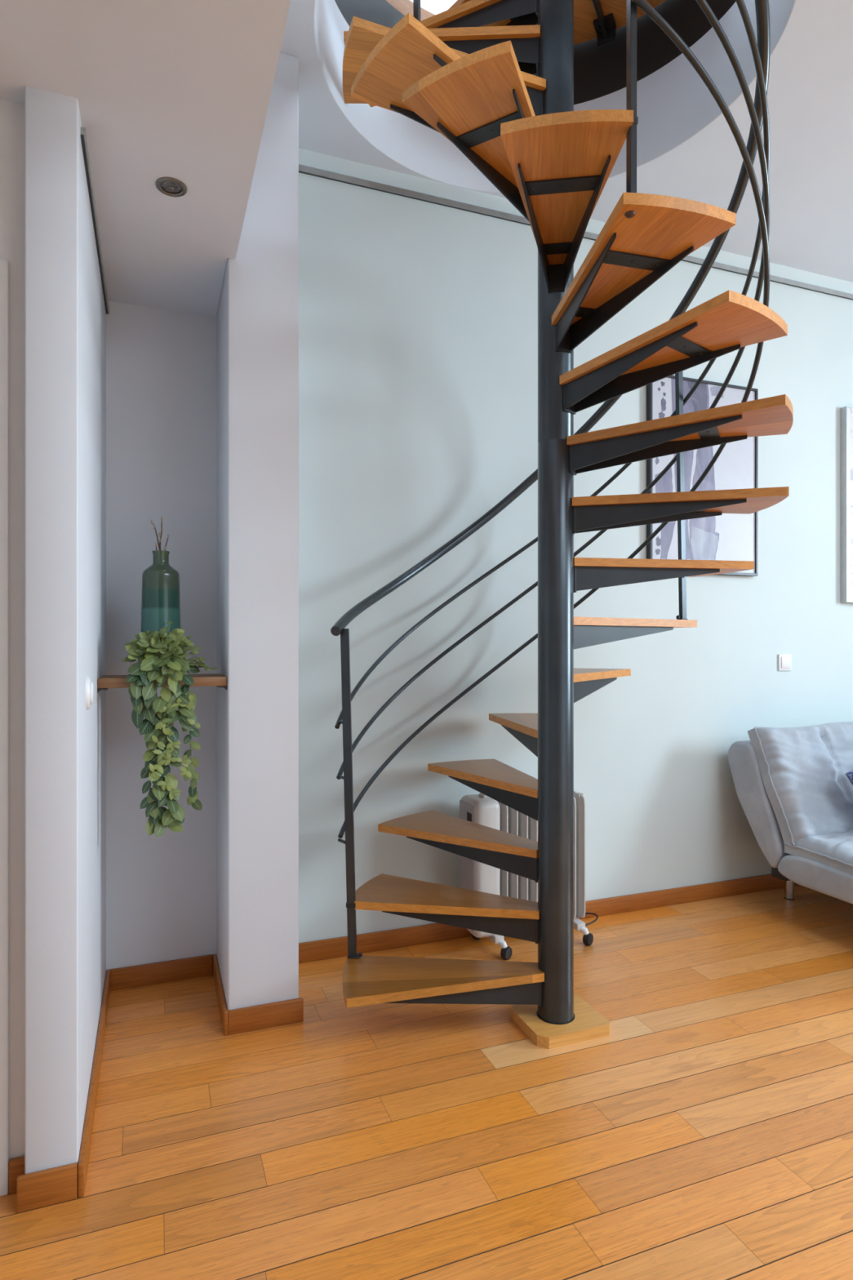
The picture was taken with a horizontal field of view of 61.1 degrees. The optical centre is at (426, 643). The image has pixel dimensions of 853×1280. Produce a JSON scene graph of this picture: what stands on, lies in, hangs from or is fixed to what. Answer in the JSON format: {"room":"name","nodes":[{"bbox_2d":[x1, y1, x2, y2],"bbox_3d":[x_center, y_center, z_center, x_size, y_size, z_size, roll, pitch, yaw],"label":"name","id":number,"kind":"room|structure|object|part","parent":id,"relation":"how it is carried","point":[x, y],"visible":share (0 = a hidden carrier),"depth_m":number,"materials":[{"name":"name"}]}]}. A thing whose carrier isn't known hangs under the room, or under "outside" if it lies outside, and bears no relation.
{"room":"living room","nodes":[
{"label":"living room","id":0,"kind":"room"},
{"bbox_2d":[0,99,24,1160],"bbox_3d":[-1.426,0.002,1.442,1.150,2.400,0.095,0,0,-21],"label":"wall","id":1,"kind":"structure","parent":0,"point":[11,114],"depth_m":1.59,"materials":[{"name":"white paint"}]},
{"bbox_2d":[0,259,8,1196],"bbox_3d":[-1.349,0.182,1.384,0.954,2.035,0.070,0,0,-21],"label":"door","id":2,"kind":"structure","parent":1,"relation":"in","point":[4,264],"depth_m":1.57,"materials":[{"name":"white paint"}]},
{"bbox_2d":[8,1155,24,1194],"bbox_3d":[-0.894,1.163,1.585,0.038,0.073,0.013,0,0,-21],"label":"baseboard","id":3,"kind":"structure","parent":1,"relation":"attached to","point":[16,1165],"depth_m":1.58,"materials":[{"name":"brown wood"}]},
{"bbox_2d":[24,85,106,1173],"bbox_3d":[-0.992,0.002,2.045,0.103,2.400,1.043,0,0,-21],"label":"wall pier","id":4,"kind":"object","parent":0,"point":[65,313],"visible":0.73,"depth_m":1.56,"materials":[{"name":"white paint"}]},
{"bbox_2d":[17,1162,77,1213],"bbox_3d":[-0.811,1.163,1.548,0.116,0.073,0.014,0,0,-21],"label":"baseboard","id":5,"kind":"object","parent":4,"relation":"attached to","point":[37,1189],"visible":1,"depth_m":1.54,"materials":[{"name":"brown wood"}]},
{"bbox_2d":[85,676,93,709],"bbox_3d":[-0.830,0.121,1.786,0.016,0.081,0.081,0,0,-21],"label":"round wall plate","id":6,"kind":"object","parent":4,"relation":"attached to","point":[89,684],"visible":1,"depth_m":1.76,"materials":[{"name":"white plastic"}]},
{"bbox_2d":[77,969,110,1197],"bbox_3d":[-0.926,1.163,2.036,0.014,0.073,1.005,0,0,-21],"label":"baseboard","id":7,"kind":"structure","parent":4,"relation":"attached to","point":[83,1159],"depth_m":1.83,"materials":[{"name":"brown wood"}]},
{"bbox_2d":[80,127,109,314],"bbox_3d":[-0.940,-1.153,2.069,0.010,0.023,0.935,0,0,-21],"label":"trim","id":8,"kind":"structure","parent":4,"relation":"attached to","point":[83,135],"depth_m":1.92,"materials":[{"name":"metal"}]},
{"bbox_2d":[97,673,226,692],"bbox_3d":[-0.830,0.122,2.285,0.368,0.041,0.238,0,0,-21],"label":"wall shelf","id":9,"kind":"object","parent":4,"relation":"attached to","point":[104,682],"visible":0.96,"depth_m":2.20,"materials":[{"name":"brown wood"}]},
{"bbox_2d":[140,550,180,632],"bbox_3d":[-0.846,-0.097,2.305,0.125,0.396,0.125,0,0,-21],"label":"vase","id":10,"kind":"object","parent":9,"relation":"on","point":[160,593],"visible":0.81,"depth_m":2.26,"materials":[{"name":"green glass"}]},
{"bbox_2d":[151,516,163,550],"bbox_3d":[-0.857,-0.228,2.298,0.037,0.358,0.011,0,0,-30],"label":"branch","id":11,"kind":"object","parent":10,"relation":"in","point":[162,518],"visible":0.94,"depth_m":2.30,"materials":[{"name":"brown plant"}]},
{"bbox_3d":[-0.857,-0.223,2.300,0.031,0.348,0.008,0,0,-27],"label":"stem","id":12,"kind":"part","parent":11,"relation":"part of","materials":[{"name":"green plant"}]},
{"bbox_2d":[121,621,218,837],"bbox_3d":[-0.769,0.249,2.180,0.276,0.636,0.160,0,0,-21],"label":"trailing plant","id":13,"kind":"object","parent":9,"relation":"on","point":[161,655],"visible":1,"depth_m":2.13,"materials":[{"name":"green plant"}]},
{"bbox_3d":[-0.777,0.009,2.194,0.240,0.139,0.066,0,0,-21],"label":"stem","id":14,"kind":"part","parent":13,"relation":"part of","materials":[{"name":"green plant"}]},
{"bbox_2d":[0,0,290,317],"bbox_3d":[-0.381,-1.529,-0.638,1.637,0.682,6.475,0,0,-21],"label":"ceiling","id":15,"kind":"structure","parent":0,"point":[180,90],"depth_m":1.60,"materials":[{"name":"white paint"}]},
{"bbox_2d":[155,177,186,196],"bbox_3d":[-0.662,-1.183,1.878,0.077,0.008,0.077,0,0,-21],"label":"recessed light","id":16,"kind":"object","parent":15,"relation":"in","point":[172,187],"visible":1,"depth_m":1.87,"materials":[{"name":"silver metal"}]},
{"bbox_2d":[106,301,216,969],"bbox_3d":[-0.931,-0.334,2.636,0.720,3.072,0.120,0,0,-21],"label":"wall niche","id":17,"kind":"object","parent":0,"point":[161,364],"visible":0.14,"depth_m":2.56,"materials":[{"name":"white paint"}]},
{"bbox_2d":[110,954,213,991],"bbox_3d":[-0.936,1.163,2.563,0.342,0.073,0.013,0,0,-21],"label":"baseboard","id":18,"kind":"structure","parent":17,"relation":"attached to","point":[131,976],"depth_m":2.56,"materials":[{"name":"brown wood"}]},
{"bbox_2d":[216,52,298,1010],"bbox_3d":[-0.595,-0.335,2.493,0.219,3.073,0.485,0,0,-21],"label":"wall column","id":19,"kind":"structure","parent":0,"point":[257,317],"depth_m":2.27,"materials":[{"name":"white paint"}]},
{"bbox_2d":[213,954,227,1035],"bbox_3d":[-0.692,1.163,2.422,0.013,0.073,0.446,0,0,-21],"label":"baseboard","id":20,"kind":"structure","parent":19,"relation":"attached to","point":[223,1007],"depth_m":2.35,"materials":[{"name":"brown wood"}]},
{"bbox_2d":[227,997,303,1035],"bbox_3d":[-0.501,1.163,2.262,0.232,0.073,0.014,0,0,-21],"label":"baseboard","id":21,"kind":"structure","parent":19,"relation":"attached to","point":[261,1016],"depth_m":2.25,"materials":[{"name":"brown wood"}]},
{"bbox_2d":[386,0,435,21],"bbox_3d":[0.374,-2.495,2.279,1.614,0.074,1.614,0,0,-21],"label":"trim","id":22,"kind":"structure","parent":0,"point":[404,6],"depth_m":2.84,"materials":[{"name":"brown wood"}]},
{"bbox_2d":[0,884,852,1279],"bbox_3d":[2.300,1.260,0.419,7.400,0.120,6.560,0,0,-21],"label":"floor","id":23,"kind":"structure","parent":0,"point":[708,1135],"depth_m":1.78,"materials":[{"name":"brown wood"}]},
{"bbox_2d":[459,791,598,959],"bbox_3d":[0.455,0.894,2.936,0.660,0.612,0.276,0,0,-21],"label":"heater","id":24,"kind":"object","parent":23,"relation":"on","point":[482,809],"visible":0.41,"depth_m":2.83,"materials":[{"name":"metal"}]},
{"bbox_3d":[0.169,0.858,2.816,0.038,0.485,0.140,0,0,-21],"label":"panel","id":25,"kind":"part","parent":24,"relation":"part of","materials":[{"name":"grey plastic"}]},
{"bbox_3d":[0.208,0.863,2.831,0.115,0.525,0.170,0,0,-21],"label":"control panel","id":26,"kind":"part","parent":24,"relation":"part of","materials":[{"name":"plastic"}]},
{"bbox_3d":[0.234,0.595,2.841,0.045,0.014,0.050,0,0,-21],"label":"carry handle","id":27,"kind":"part","parent":24,"relation":"part of","materials":[{"name":"plastic"}]},
{"bbox_3d":[0.474,1.153,3.027,0.560,0.091,0.117,0,0,-21],"label":"power cord","id":28,"kind":"part","parent":24,"relation":"part of","materials":[{"name":"black rubber"}]},
{"bbox_2d":[330,0,793,1048],"bbox_3d":[0.396,-1.080,2.303,1.364,4.560,1.393,0,0,-21],"label":"spiral staircase","id":29,"kind":"structure","parent":23,"relation":"on","point":[465,72],"depth_m":2.22,"materials":[{"name":"metal"}]},
{"bbox_3d":[-0.231,1.007,2.345,0.048,0.018,0.022,0,0,6],"label":"foot plate","id":30,"kind":"part","parent":29,"relation":"part of","materials":[{"name":"metal"}]},
{"bbox_3d":[0.125,-1.490,2.157,0.502,0.079,0.005,0,0,-25],"label":"support plate","id":31,"kind":"part","parent":29,"relation":"part of","materials":[{"name":"metal"}]},
{"bbox_3d":[0.198,-1.490,2.052,0.502,0.079,0.005,0,0,-45],"label":"support plate","id":32,"kind":"part","parent":29,"relation":"part of","materials":[{"name":"metal"}]},
{"bbox_3d":[0.104,0.898,2.308,0.502,0.079,0.005,0,0,9],"label":"support plate","id":33,"kind":"part","parent":29,"relation":"part of","materials":[{"name":"metal"}]},
{"bbox_3d":[0.115,1.082,2.184,0.502,0.079,0.005,0,0,-15],"label":"support plate","id":34,"kind":"part","parent":29,"relation":"part of","materials":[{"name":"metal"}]},
{"bbox_3d":[0.143,0.715,2.426,0.502,0.079,0.005,0,0,32],"label":"support plate","id":35,"kind":"part","parent":29,"relation":"part of","materials":[{"name":"metal"}]},
{"bbox_3d":[0.196,-1.306,2.054,0.005,0.079,0.502,0,0,42],"label":"support plate","id":36,"kind":"part","parent":29,"relation":"part of","materials":[{"name":"metal"}]},
{"bbox_3d":[0.128,-2.041,2.397,0.496,0.078,0.091,0,0,36],"label":"support plate","id":37,"kind":"part","parent":29,"relation":"part of","materials":[{"name":"metal"}]},
{"bbox_3d":[0.102,-1.857,2.275,0.502,0.079,0.005,0,0,3],"label":"support plate","id":38,"kind":"part","parent":29,"relation":"part of","materials":[{"name":"metal"}]},
{"bbox_3d":[0.226,0.531,2.519,0.005,0.079,0.502,0,0,-34],"label":"support plate","id":39,"kind":"part","parent":29,"relation":"part of","materials":[{"name":"metal"}]},
{"bbox_3d":[0.305,-1.306,1.987,0.005,0.079,0.502,0,0,22],"label":"support plate","id":40,"kind":"part","parent":29,"relation":"part of","materials":[{"name":"metal"}]},
{"bbox_3d":[0.339,0.347,2.571,0.005,0.079,0.502,0,0,-10],"label":"support plate","id":41,"kind":"part","parent":29,"relation":"part of","materials":[{"name":"metal"}]},
{"bbox_3d":[0.203,-2.041,2.501,0.005,0.079,0.502,0,0,-44],"label":"support plate","id":42,"kind":"part","parent":29,"relation":"part of","materials":[{"name":"metal"}]},
{"bbox_3d":[0.129,-1.857,2.400,0.502,0.079,0.005,0,0,22],"label":"support plate","id":43,"kind":"part","parent":29,"relation":"part of","materials":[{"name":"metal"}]},
{"bbox_3d":[0.127,-1.673,2.153,0.496,0.078,0.091,0,0,-11],"label":"support plate","id":44,"kind":"part","parent":29,"relation":"part of","materials":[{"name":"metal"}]},
{"bbox_3d":[0.301,-1.122,1.988,0.005,0.079,0.502,0,0,18],"label":"support plate","id":45,"kind":"part","parent":29,"relation":"part of","materials":[{"name":"metal"}]},
{"bbox_3d":[0.387,-1.678,2.275,1.298,3.306,1.301,0,0,-21],"label":"handrail","id":46,"kind":"part","parent":29,"relation":"part of","materials":[{"name":"metal"}]},
{"bbox_3d":[0.416,1.183,2.280,0.248,0.034,0.223,0,0,-21],"label":"plate","id":47,"kind":"part","parent":29,"relation":"part of","materials":[{"name":"brown wood"}]},
{"bbox_3d":[0.424,-0.939,1.970,0.005,0.079,0.502,0,0,-6],"label":"support plate","id":48,"kind":"part","parent":29,"relation":"part of","materials":[{"name":"metal"}]},
{"bbox_3d":[0.428,-1.122,1.970,0.005,0.079,0.502,0,0,-2],"label":"support plate","id":49,"kind":"part","parent":29,"relation":"part of","materials":[{"name":"metal"}]},
{"bbox_3d":[0.581,0.164,2.523,0.005,0.079,0.502,0,0,33],"label":"support plate","id":50,"kind":"part","parent":29,"relation":"part of","materials":[{"name":"metal"}]},
{"bbox_3d":[0.666,-0.020,2.432,0.502,0.079,0.005,0,0,-34],"label":"support plate","id":51,"kind":"part","parent":29,"relation":"part of","materials":[{"name":"metal"}]},
{"bbox_3d":[0.544,-0.755,2.003,0.005,0.079,0.502,0,0,-29],"label":"support plate","id":52,"kind":"part","parent":29,"relation":"part of","materials":[{"name":"metal"}]},
{"bbox_3d":[0.547,-0.939,2.004,0.005,0.079,0.502,0,0,-25],"label":"support plate","id":53,"kind":"part","parent":29,"relation":"part of","materials":[{"name":"metal"}]},
{"bbox_3d":[0.707,-0.388,2.318,0.502,0.079,0.005,0,0,-6],"label":"support plate","id":54,"kind":"part","parent":29,"relation":"part of","materials":[{"name":"metal"}]},
{"bbox_3d":[0.708,-0.204,2.315,0.502,0.079,0.005,0,0,-10],"label":"support plate","id":55,"kind":"part","parent":29,"relation":"part of","materials":[{"name":"metal"}]},
{"bbox_3d":[0.641,-0.571,2.081,0.502,0.079,0.005,0,0,37],"label":"support plate","id":56,"kind":"part","parent":29,"relation":"part of","materials":[{"name":"metal"}]},
{"bbox_3d":[0.643,-0.755,2.083,0.502,0.079,0.005,0,0,41],"label":"support plate","id":57,"kind":"part","parent":29,"relation":"part of","materials":[{"name":"metal"}]},
{"bbox_3d":[0.699,-0.388,2.191,0.502,0.079,0.005,0,0,14],"label":"support plate","id":58,"kind":"part","parent":29,"relation":"part of","materials":[{"name":"metal"}]},
{"bbox_3d":[0.700,-0.571,2.194,0.502,0.079,0.005,0,0,17],"label":"support plate","id":59,"kind":"part","parent":29,"relation":"part of","materials":[{"name":"metal"}]},
{"bbox_3d":[0.931,-0.095,2.640,0.048,0.018,0.022,0,0,-35],"label":"foot plate","id":60,"kind":"part","parent":29,"relation":"part of","materials":[{"name":"metal"}]},
{"bbox_2d":[727,721,852,904],"bbox_3d":[2.495,0.784,3.189,1.920,0.833,1.124,0,0,-21],"label":"sofa","id":61,"kind":"object","parent":23,"relation":"on","point":[794,792],"visible":1,"depth_m":3.14,"materials":[{"name":"grey fabric"}]},
{"bbox_3d":[2.350,0.708,3.572,1.920,0.526,0.306,0,0,-21],"label":"backrest","id":62,"kind":"part","parent":61,"relation":"part of","materials":[{"name":"grey fabric"}]},
{"bbox_3d":[1.710,1.048,3.408,0.041,0.297,0.041,0,0,-21],"label":"leg","id":63,"kind":"part","parent":61,"relation":"part of","materials":[{"name":"silver metal"}]},
{"bbox_2d":[747,722,852,847],"bbox_3d":[2.378,0.616,3.464,1.878,0.498,0.298,0,0,-21],"label":"cushion","id":64,"kind":"object","parent":61,"relation":"on","point":[799,789],"depth_m":3.16,"materials":[{"name":"grey fabric"}]},
{"bbox_3d":[2.545,0.943,3.061,1.916,0.121,0.829,0,0,-21],"label":"seat","id":65,"kind":"part","parent":61,"relation":"part of","materials":[{"name":"grey fabric"}]},
{"bbox_2d":[784,829,852,875],"bbox_3d":[2.542,0.846,3.038,1.876,0.105,0.800,0,0,-21],"label":"seat cushion","id":66,"kind":"object","parent":61,"relation":"on","point":[827,851],"depth_m":2.96,"materials":[{"name":"grey fabric"}]},
{"bbox_2d":[844,768,852,785],"bbox_3d":[1.965,0.608,3.040,0.416,0.414,0.192,0,0,-29],"label":"throw pillow","id":67,"kind":"object","parent":61,"relation":"on","point":[850,774],"visible":1,"depth_m":3.01,"materials":[{"name":"blue fabric"}]},
{"bbox_2d":[409,0,457,14],"bbox_3d":[0.934,-3.760,4.040,7.400,2.480,0.100,0,0,-21],"label":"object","id":68,"kind":"structure","parent":0,"point":[434,6],"depth_m":3.65,"materials":[{"name":"white paint"}]},
{"bbox_2d":[280,0,852,282],"bbox_3d":[3.090,-2.038,0.644,5.763,0.335,6.422,0,0,-21],"label":"ceiling","id":69,"kind":"structure","parent":0,"point":[687,148],"depth_m":2.72,"materials":[{"name":"white paint"}]},
{"bbox_2d":[334,0,735,105],"bbox_3d":[0.374,-2.331,2.279,1.458,0.254,1.458,0,0,-21],"label":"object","id":70,"kind":"structure","parent":69,"relation":"attached to","point":[599,71],"depth_m":2.80,"materials":[{"name":"metal"}]},
{"bbox_2d":[298,147,852,942],"bbox_3d":[2.010,-0.634,3.737,5.600,3.672,0.130,0,0,-21],"label":"wall","id":71,"kind":"structure","parent":0,"point":[418,319],"depth_m":3.00,"materials":[{"name":"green paint"}]},
{"bbox_2d":[298,874,799,963],"bbox_3d":[2.004,1.163,3.658,5.466,0.073,0.014,0,0,-21],"label":"baseboard","id":72,"kind":"structure","parent":71,"relation":"attached to","point":[315,950],"depth_m":3.17,"materials":[{"name":"brown wood"}]},
{"bbox_2d":[298,164,852,300],"bbox_3d":[2.004,-1.788,3.658,5.466,0.023,0.014,0,0,-21],"label":"trim","id":73,"kind":"structure","parent":71,"relation":"attached to","point":[303,169],"depth_m":2.97,"materials":[{"name":"metal"}]},
{"bbox_2d":[646,375,758,576],"bbox_3d":[1.297,-0.777,3.383,0.627,0.900,0.030,0,0,-21],"label":"picture frame","id":74,"kind":"object","parent":71,"relation":"attached to","point":[725,536],"visible":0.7,"depth_m":3.38,"materials":[{"name":"paper"}]},
{"bbox_2d":[777,653,791,671],"bbox_3d":[1.771,0.092,3.571,0.082,0.082,0.013,0,0,-21],"label":"light switch","id":75,"kind":"object","parent":71,"relation":"attached to","point":[784,660],"visible":1,"depth_m":3.56,"materials":[{"name":"white plastic"}]},
{"bbox_2d":[840,405,852,602],"bbox_3d":[2.459,-0.711,3.818,0.703,0.998,0.036,0,0,-21],"label":"picture frame","id":76,"kind":"object","parent":71,"relation":"attached to","point":[846,412],"visible":1,"depth_m":3.69,"materials":[{"name":"silver metal"}]},
{"bbox_2d":[847,408,852,600],"bbox_3d":[2.459,-0.711,3.817,0.687,0.982,0.030,0,0,-21],"label":"print","id":77,"kind":"object","parent":76,"relation":"attached to","point":[850,411],"depth_m":3.69}
]}

